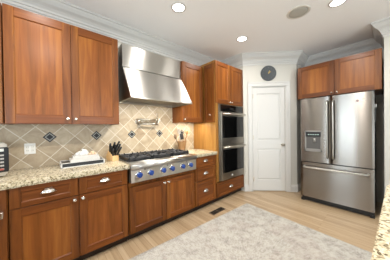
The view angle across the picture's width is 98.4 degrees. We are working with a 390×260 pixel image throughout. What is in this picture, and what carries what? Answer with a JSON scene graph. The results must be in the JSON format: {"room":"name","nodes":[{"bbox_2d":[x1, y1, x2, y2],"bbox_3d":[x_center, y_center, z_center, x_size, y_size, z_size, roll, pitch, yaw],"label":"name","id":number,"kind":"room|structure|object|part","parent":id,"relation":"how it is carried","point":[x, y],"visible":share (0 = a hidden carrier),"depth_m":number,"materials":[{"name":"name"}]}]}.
{"room":"kitchen","nodes":[
{"label":"kitchen","id":0,"kind":"room"},
{"bbox_2d":[63,0,389,60],"bbox_3d":[0.653,-1.553,-0.100,7.900,0.100,6.380,-1,1,-41],"label":"ceiling","id":1,"kind":"structure","parent":0,"point":[210,28],"depth_m":2.38,"materials":[{"name":"white paint"}]},
{"bbox_2d":[171,2,185,12],"bbox_3d":[-0.203,-1.506,2.075,0.184,0.009,0.184,-1,1,-41],"label":"recessed light","id":2,"kind":"object","parent":1,"relation":"in","point":[178,7],"visible":1,"depth_m":2.07,"materials":[{"name":"white glass"}]},
{"bbox_2d":[236,36,247,41],"bbox_3d":[0.789,-1.527,2.825,0.184,0.009,0.184,-1,1,-41],"label":"recessed light","id":3,"kind":"object","parent":1,"relation":"in","point":[241,38],"visible":1,"depth_m":2.81,"materials":[{"name":"white glass"}]},
{"bbox_2d":[287,5,310,18],"bbox_3d":[1.344,-1.529,2.191,0.270,0.009,0.270,-1,1,-41],"label":"ceiling speaker","id":4,"kind":"object","parent":1,"relation":"attached to","point":[297,12],"visible":1,"depth_m":2.18,"materials":[{"name":"white"}]},
{"bbox_2d":[289,7,307,17],"bbox_3d":[1.344,-1.529,2.191,0.218,0.009,0.218,-1,1,-41],"label":"grille","id":5,"kind":"object","parent":4,"relation":"attached to","point":[297,12],"depth_m":2.18,"materials":[{"name":"grey metal"}]},
{"bbox_2d":[328,0,346,7],"bbox_3d":[1.709,-1.532,2.018,0.184,0.009,0.184,-1,1,-41],"label":"recessed light","id":6,"kind":"object","parent":1,"relation":"in","point":[334,3],"visible":1,"depth_m":2.04,"materials":[{"name":"white glass"}]},
{"bbox_2d":[84,190,382,259],"bbox_3d":[0.693,1.361,-0.075,7.900,0.100,6.380,-1,1,-41],"label":"floor","id":7,"kind":"structure","parent":0,"point":[356,229],"depth_m":2.38,"materials":[{"name":"brown wood"}]},
{"bbox_2d":[0,189,9,259],"bbox_3d":[-1.884,0.901,1.301,0.654,0.868,0.686,-1,1,-41],"label":"base cabinet","id":8,"kind":"object","parent":7,"relation":"on","point":[4,194],"visible":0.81,"depth_m":1.31,"materials":[{"name":"brown wood"}]},
{"bbox_3d":[-1.685,0.644,1.078,0.612,0.050,0.085,-1,1,-41],"label":"bar handle","id":9,"kind":"part","parent":8,"relation":"part of","materials":[{"name":"silver metal"}]},
{"bbox_2d":[9,169,127,259],"bbox_3d":[-1.301,0.888,1.846,0.930,0.868,0.636,-1,1,-41],"label":"base cabinet","id":10,"kind":"object","parent":7,"relation":"on","point":[80,218],"visible":0.97,"depth_m":1.58,"materials":[{"name":"brown wood"}]},
{"bbox_3d":[-1.301,0.546,1.484,0.448,0.167,0.020,-1,1,-41],"label":"drawer","id":11,"kind":"part","parent":10,"relation":"part of","materials":[{"name":"brown wood"}]},
{"bbox_3d":[-1.296,0.933,1.487,0.448,0.593,0.020,-1,1,-41],"label":"door","id":12,"kind":"part","parent":10,"relation":"part of","materials":[{"name":"brown wood"}]},
{"bbox_3d":[-1.280,0.529,1.472,0.112,0.043,0.029,-1,1,-41],"label":"cup pull","id":13,"kind":"part","parent":10,"relation":"part of","materials":[{"name":"silver metal"}]},
{"bbox_2d":[0,159,129,190],"bbox_3d":[-1.817,0.440,1.400,2.300,0.050,0.632,-1,1,-41],"label":"countertop","id":14,"kind":"structure","parent":10,"relation":"on","point":[16,178],"depth_m":1.61,"materials":[{"name":"stone"}]},
{"bbox_2d":[0,142,8,175],"bbox_3d":[-1.907,0.266,1.348,0.299,0.300,0.516,0,1,32],"label":"microwave","id":15,"kind":"object","parent":14,"relation":"on","point":[4,150],"visible":1,"depth_m":1.47,"materials":[{"name":"silver metal"}]},
{"bbox_2d":[60,157,104,168],"bbox_3d":[-1.323,0.377,1.984,0.416,0.052,0.230,-1,1,-41],"label":"tray","id":16,"kind":"object","parent":14,"relation":"on","point":[65,163],"visible":0.9,"depth_m":1.89,"materials":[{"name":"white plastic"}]},
{"bbox_2d":[69,156,99,161],"bbox_3d":[-1.301,0.335,1.984,0.285,0.031,0.175,-1,1,-42],"label":"book","id":17,"kind":"object","parent":16,"relation":"on","point":[71,159],"visible":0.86,"depth_m":1.91,"materials":[{"name":"white paper"}]},
{"bbox_2d":[72,153,98,158],"bbox_3d":[-1.297,0.306,1.991,0.250,0.026,0.155,-1,1,-40],"label":"book","id":18,"kind":"object","parent":17,"relation":"on","point":[96,154],"visible":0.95,"depth_m":1.94,"materials":[{"name":"white paper"}]},
{"bbox_2d":[74,149,88,155],"bbox_3d":[-1.322,0.258,1.972,0.145,0.072,0.092,-1,1,-41],"label":"shell ornament","id":19,"kind":"object","parent":18,"relation":"on","point":[83,151],"visible":0.99,"depth_m":1.95,"materials":[{"name":"white ceramic"}]},
{"bbox_2d":[106,141,121,160],"bbox_3d":[-1.063,0.271,2.196,0.215,0.252,0.138,0,1,34],"label":"knife block","id":20,"kind":"object","parent":14,"relation":"on","point":[112,154],"visible":1,"depth_m":2.17,"materials":[{"name":"brown wood"}]},
{"bbox_3d":[-0.955,0.539,1.788,0.460,0.167,0.020,-1,1,-41],"label":"drawer","id":21,"kind":"part","parent":10,"relation":"part of","materials":[{"name":"brown wood"}]},
{"bbox_3d":[-0.949,0.926,1.791,0.460,0.593,0.020,-1,1,-41],"label":"door","id":22,"kind":"part","parent":10,"relation":"part of","materials":[{"name":"brown wood"}]},
{"bbox_3d":[-0.941,0.522,1.768,0.112,0.043,0.029,-1,1,-41],"label":"cup pull","id":23,"kind":"part","parent":10,"relation":"part of","materials":[{"name":"silver metal"}]},
{"bbox_2d":[127,170,194,239],"bbox_3d":[-0.565,0.961,2.491,1.005,0.690,0.636,-1,1,-41],"label":"base cabinet","id":24,"kind":"object","parent":7,"relation":"on","point":[152,203],"visible":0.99,"depth_m":2.21,"materials":[{"name":"brown wood"}]},
{"bbox_3d":[-0.576,0.939,2.119,0.483,0.550,0.020,-1,1,-41],"label":"door","id":25,"kind":"part","parent":24,"relation":"part of","materials":[{"name":"brown wood"}]},
{"bbox_2d":[118,148,196,183],"bbox_3d":[-0.550,0.464,2.459,0.988,0.277,0.701,-1,1,-41],"label":"gas rangetop","id":26,"kind":"object","parent":24,"relation":"on","point":[145,165],"visible":0.98,"depth_m":2.22,"materials":[{"name":"silver metal"}]},
{"bbox_3d":[-0.201,0.931,2.448,0.500,0.550,0.020,-1,1,-41],"label":"door","id":27,"kind":"part","parent":24,"relation":"part of","materials":[{"name":"brown wood"}]},
{"bbox_2d":[192,155,215,211],"bbox_3d":[0.000,0.860,2.992,0.493,0.868,0.629,-1,1,-41],"label":"base cabinet","id":28,"kind":"object","parent":7,"relation":"on","point":[205,171],"visible":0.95,"depth_m":2.76,"materials":[{"name":"brown wood"}]},
{"bbox_2d":[185,149,216,157],"bbox_3d":[-0.008,0.401,2.986,0.512,0.050,0.632,-1,1,-41],"label":"countertop","id":29,"kind":"structure","parent":28,"relation":"on","point":[199,152],"depth_m":2.83,"materials":[{"name":"stone"}]},
{"bbox_2d":[178,141,185,149],"bbox_3d":[-0.236,0.291,3.044,0.168,0.175,0.168,-1,1,-41],"label":"utensil crock","id":30,"kind":"object","parent":29,"relation":"on","point":[182,145],"visible":0.78,"depth_m":2.98,"materials":[{"name":"beige wood"}]},
{"bbox_3d":[0.184,1.010,2.785,0.478,0.376,0.020,-1,1,-41],"label":"drawer","id":31,"kind":"part","parent":28,"relation":"part of","materials":[{"name":"brown wood"}]},
{"bbox_3d":[0.180,0.708,2.783,0.478,0.215,0.020,-1,1,-41],"label":"drawer","id":32,"kind":"part","parent":28,"relation":"part of","materials":[{"name":"brown wood"}]},
{"bbox_3d":[0.177,0.512,2.781,0.478,0.162,0.020,-1,1,-41],"label":"drawer","id":33,"kind":"part","parent":28,"relation":"part of","materials":[{"name":"brown wood"}]},
{"bbox_2d":[209,207,224,214],"bbox_3d":[0.359,1.288,2.686,0.300,0.006,0.104,-1,1,-41],"label":"floor vent","id":34,"kind":"object","parent":7,"relation":"in","point":[219,209],"visible":1,"depth_m":2.69,"materials":[{"name":"brown metal"}]},
{"bbox_2d":[194,60,243,201],"bbox_3d":[0.478,0.026,3.417,0.900,2.515,0.647,-1,1,-41],"label":"tall cabinet","id":35,"kind":"object","parent":7,"relation":"on","point":[222,82],"visible":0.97,"depth_m":3.10,"materials":[{"name":"brown wood"}]},
{"bbox_3d":[0.257,-0.660,3.036,0.018,1.040,0.242,-1,1,-41],"label":"door","id":36,"kind":"part","parent":35,"relation":"part of","materials":[{"name":"brown wood"}]},
{"bbox_3d":[0.507,-0.852,3.075,0.408,0.746,0.020,-1,1,-41],"label":"door","id":37,"kind":"part","parent":35,"relation":"part of","materials":[{"name":"brown wood"}]},
{"bbox_3d":[0.696,1.059,3.234,0.841,0.255,0.020,-1,1,-41],"label":"drawer","id":38,"kind":"part","parent":35,"relation":"part of","materials":[{"name":"brown wood"}]},
{"bbox_2d":[218,104,245,181],"bbox_3d":[0.568,0.220,3.382,0.754,1.375,0.592,-1,1,-41],"label":"double oven","id":39,"kind":"object","parent":35,"relation":"in","point":[231,144],"visible":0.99,"depth_m":3.15,"materials":[{"name":"silver metal"}]},
{"bbox_3d":[0.717,-0.401,3.221,0.697,0.120,0.010,-1,1,-41],"label":"control panel","id":40,"kind":"part","parent":39,"relation":"part of","materials":[{"name":"black glass"}]},
{"bbox_3d":[0.735,0.588,3.225,0.697,0.630,0.023,-1,1,-41],"label":"oven door","id":41,"kind":"part","parent":39,"relation":"part of","materials":[{"name":"silver metal"}]},
{"bbox_3d":[0.726,-0.035,3.220,0.697,0.592,0.023,-1,1,-41],"label":"oven door","id":42,"kind":"part","parent":39,"relation":"part of","materials":[{"name":"silver metal"}]},
{"bbox_3d":[0.737,-0.059,3.212,0.654,0.400,0.004,-1,1,-41],"label":"glass","id":43,"kind":"part","parent":39,"relation":"part of","materials":[{"name":"black glass"}]},
{"bbox_3d":[0.746,0.564,3.218,0.654,0.425,0.004,-1,1,-41],"label":"glass","id":44,"kind":"part","parent":39,"relation":"part of","materials":[{"name":"black glass"}]},
{"bbox_3d":[0.757,0.308,3.193,0.677,0.029,0.058,-1,1,-41],"label":"handle","id":45,"kind":"part","parent":39,"relation":"part of","materials":[{"name":"silver metal"}]},
{"bbox_3d":[0.749,-0.297,3.188,0.677,0.029,0.058,-1,1,-41],"label":"handle","id":46,"kind":"part","parent":39,"relation":"part of","materials":[{"name":"silver metal"}]},
{"bbox_3d":[0.825,-0.859,3.353,0.429,0.746,0.020,-1,1,-41],"label":"door","id":47,"kind":"part","parent":35,"relation":"part of","materials":[{"name":"brown wood"}]},
{"bbox_2d":[128,203,371,259],"bbox_3d":[0.397,1.296,1.468,2.600,0.010,1.680,-1,1,-38],"label":"area rug","id":48,"kind":"object","parent":7,"relation":"on","point":[247,231],"visible":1,"depth_m":1.90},
{"bbox_2d":[300,90,375,218],"bbox_3d":[2.449,0.343,2.909,0.794,1.835,0.924,-1,1,-41],"label":"refrigerator","id":49,"kind":"object","parent":7,"relation":"on","point":[338,132],"visible":1,"depth_m":2.63,"materials":[{"name":"silver metal"}]},
{"bbox_3d":[2.036,0.075,2.903,0.013,0.083,0.220,-1,1,-41],"label":"display panel","id":50,"kind":"part","parent":49,"relation":"part of","materials":[{"name":"black plastic"}]},
{"bbox_3d":[2.075,0.001,2.912,0.065,1.100,0.429,-1,1,-41],"label":"door","id":51,"kind":"part","parent":49,"relation":"part of","materials":[{"name":"silver metal"}]},
{"bbox_3d":[2.142,-0.004,2.731,0.063,0.963,0.025,-1,1,-41],"label":"handle","id":52,"kind":"part","parent":49,"relation":"part of","materials":[{"name":"silver metal"}]},
{"bbox_3d":[2.192,-0.004,2.674,0.063,0.963,0.025,-1,1,-41],"label":"handle","id":53,"kind":"part","parent":49,"relation":"part of","materials":[{"name":"silver metal"}]},
{"bbox_3d":[2.188,0.641,2.682,0.093,0.032,0.831,-1,1,-41],"label":"handle","id":54,"kind":"part","parent":49,"relation":"part of","materials":[{"name":"silver metal"}]},
{"bbox_3d":[2.249,0.870,2.734,0.066,0.610,0.920,-1,1,-41],"label":"freezer drawer","id":55,"kind":"part","parent":49,"relation":"part of","materials":[{"name":"silver metal"}]},
{"bbox_3d":[2.381,-0.001,2.563,0.065,1.100,0.485,-1,1,-41],"label":"door","id":56,"kind":"part","parent":49,"relation":"part of","materials":[{"name":"silver metal"}]},
{"bbox_2d":[371,185,389,259],"bbox_3d":[0.672,0.852,-0.064,2.700,0.918,1.062,-1,1,-40],"label":"kitchen island","id":57,"kind":"object","parent":7,"relation":"on","point":[381,250],"visible":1,"depth_m":0.62,"materials":[{"name":"stone"}]},
{"bbox_2d":[384,36,389,190],"bbox_3d":[4.214,-0.157,1.319,0.720,2.815,3.625,-1,1,-41],"label":"wall pier","id":58,"kind":"object","parent":7,"relation":"on","point":[386,39],"visible":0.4,"depth_m":2.42,"materials":[{"name":"grey paint"}]},
{"bbox_2d":[238,66,244,190],"bbox_3d":[0.847,-0.133,3.763,0.100,2.815,0.620,-1,1,-41],"label":"wall","id":59,"kind":"structure","parent":0,"point":[240,68],"depth_m":3.51,"materials":[{"name":"grey paint"}]},
{"bbox_2d":[243,64,296,191],"bbox_3d":[1.546,-0.140,3.512,1.061,2.815,0.100,-1,1,4],"label":"wall","id":60,"kind":"structure","parent":0,"point":[286,72],"depth_m":3.44,"materials":[{"name":"grey paint"}]},
{"bbox_2d":[0,0,389,67],"bbox_3d":[0.415,-1.411,1.783,9.405,0.219,4.350,-1,1,0],"label":"trim","id":61,"kind":"structure","parent":60,"relation":"attached to","point":[60,10],"depth_m":2.69,"materials":[{"name":"grey paint"}]},
{"bbox_2d":[252,87,284,190],"bbox_3d":[1.522,0.187,3.463,0.662,2.138,0.108,-1,1,4],"label":"door","id":62,"kind":"structure","parent":60,"relation":"in","point":[268,102],"depth_m":3.48,"materials":[{"name":"grey paint"}]},
{"bbox_2d":[261,66,275,80],"bbox_3d":[1.503,-1.161,3.439,0.310,0.310,0.032,-1,1,4],"label":"wall clock","id":63,"kind":"object","parent":60,"relation":"attached to","point":[268,73],"visible":1,"depth_m":3.44,"materials":[{"name":"grey metal"}]},
{"bbox_2d":[248,81,290,191],"bbox_3d":[1.527,0.140,3.503,0.845,2.255,0.126,-1,1,4],"label":"trim","id":64,"kind":"structure","parent":60,"relation":"attached to","point":[251,85],"depth_m":3.44,"materials":[{"name":"grey paint"}]},
{"bbox_2d":[291,183,300,191],"bbox_3d":[2.102,1.190,3.473,0.341,0.140,0.088,-1,1,-22],"label":"baseboard","id":65,"kind":"structure","parent":60,"relation":"attached to","point":[294,188],"depth_m":3.43,"materials":[{"name":"grey paint"}]},
{"bbox_2d":[296,64,301,184],"bbox_3d":[2.220,-0.150,3.623,0.480,2.815,0.100,-1,1,-41],"label":"wall","id":66,"kind":"structure","parent":0,"point":[299,160],"depth_m":3.49,"materials":[{"name":"grey paint"}]},
{"bbox_2d":[375,50,384,202],"bbox_3d":[2.443,-0.155,3.809,0.100,2.815,2.655,-1,1,-41],"label":"wall","id":67,"kind":"structure","parent":0,"point":[380,186],"depth_m":2.90,"materials":[{"name":"grey paint"}]},
{"bbox_2d":[298,48,382,99],"bbox_3d":[2.576,-0.899,3.050,0.674,0.597,1.095,-1,1,-41],"label":"upper cabinet","id":68,"kind":"object","parent":67,"relation":"attached to","point":[361,72],"visible":0.99,"depth_m":2.76,"materials":[{"name":"brown wood"}]},
{"bbox_3d":[2.178,-0.894,3.061,0.020,0.589,0.551,-1,1,-41],"label":"door","id":69,"kind":"part","parent":68,"relation":"part of","materials":[{"name":"brown wood"}]},
{"bbox_3d":[2.539,-0.895,2.649,0.020,0.589,0.536,-1,1,-41],"label":"door","id":70,"kind":"part","parent":68,"relation":"part of","materials":[{"name":"brown wood"}]},
{"bbox_3d":[-1.397,-0.088,2.273,7.900,2.815,0.100,-1,1,-41],"label":"wall","id":71,"kind":"structure","parent":0,"visible":0},
{"bbox_2d":[0,3,8,124],"bbox_3d":[-2.003,-0.588,1.441,0.508,1.075,0.326,-1,1,-41],"label":"upper cabinet","id":72,"kind":"object","parent":71,"relation":"attached to","point":[2,110],"visible":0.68,"depth_m":1.49,"materials":[{"name":"brown wood"}]},
{"bbox_3d":[-1.902,-0.588,1.326,0.502,1.067,0.020,-1,1,-41],"label":"door","id":73,"kind":"part","parent":72,"relation":"part of","materials":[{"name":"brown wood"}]},
{"bbox_2d":[2,3,118,124],"bbox_3d":[-1.429,-0.600,1.921,0.976,1.075,0.361,-1,1,-41],"label":"upper cabinet","id":74,"kind":"object","parent":71,"relation":"attached to","point":[56,72],"visible":1,"depth_m":1.73,"materials":[{"name":"brown wood"}]},
{"bbox_3d":[-1.523,-0.596,1.659,0.483,1.067,0.020,-1,1,-41],"label":"door","id":75,"kind":"part","parent":74,"relation":"part of","materials":[{"name":"brown wood"}]},
{"bbox_3d":[-1.157,-0.604,1.980,0.483,1.067,0.020,-1,1,-41],"label":"door","id":76,"kind":"part","parent":74,"relation":"part of","materials":[{"name":"brown wood"}]},
{"bbox_2d":[0,103,193,169],"bbox_3d":[-1.465,-0.029,2.136,3.815,0.900,0.017,-1,1,-41],"label":"backsplash","id":77,"kind":"structure","parent":71,"relation":"attached to","point":[55,143],"depth_m":2.25,"materials":[{"name":"tile"}]},
{"bbox_2d":[24,143,35,153],"bbox_3d":[-1.797,0.203,1.833,0.088,0.116,0.009,-1,1,-41],"label":"wall outlet","id":78,"kind":"object","parent":77,"relation":"attached to","point":[29,148],"visible":1,"depth_m":1.83,"materials":[{"name":"white plastic"}]},
{"bbox_2d":[135,113,160,124],"bbox_3d":[-0.724,-0.176,2.657,0.414,0.205,0.139,-1,1,-30],"label":"pot filler","id":79,"kind":"object","parent":77,"relation":"attached to","point":[137,121],"visible":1,"depth_m":2.66,"materials":[{"name":"silver metal"}]},
{"bbox_3d":[-0.739,-0.130,2.677,0.306,0.098,0.046,-1,1,-37],"label":"arm","id":80,"kind":"part","parent":79,"relation":"part of","materials":[{"name":"silver metal"}]},
{"bbox_2d":[118,43,191,107],"bbox_3d":[-0.596,-0.770,2.522,0.951,0.752,0.583,-1,1,-41],"label":"range hood","id":81,"kind":"object","parent":71,"relation":"attached to","point":[146,78],"visible":0.99,"depth_m":2.38,"materials":[{"name":"silver metal"}]},
{"bbox_2d":[172,61,202,122],"bbox_3d":[-0.122,-0.646,3.068,0.467,1.030,0.361,-1,1,-41],"label":"upper cabinet","id":82,"kind":"object","parent":71,"relation":"attached to","point":[191,74],"visible":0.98,"depth_m":2.96,"materials":[{"name":"brown wood"}]},
{"bbox_3d":[-0.033,-0.646,2.966,0.461,1.022,0.020,-1,1,-41],"label":"door","id":83,"kind":"part","parent":82,"relation":"part of","materials":[{"name":"brown wood"}]}
]}

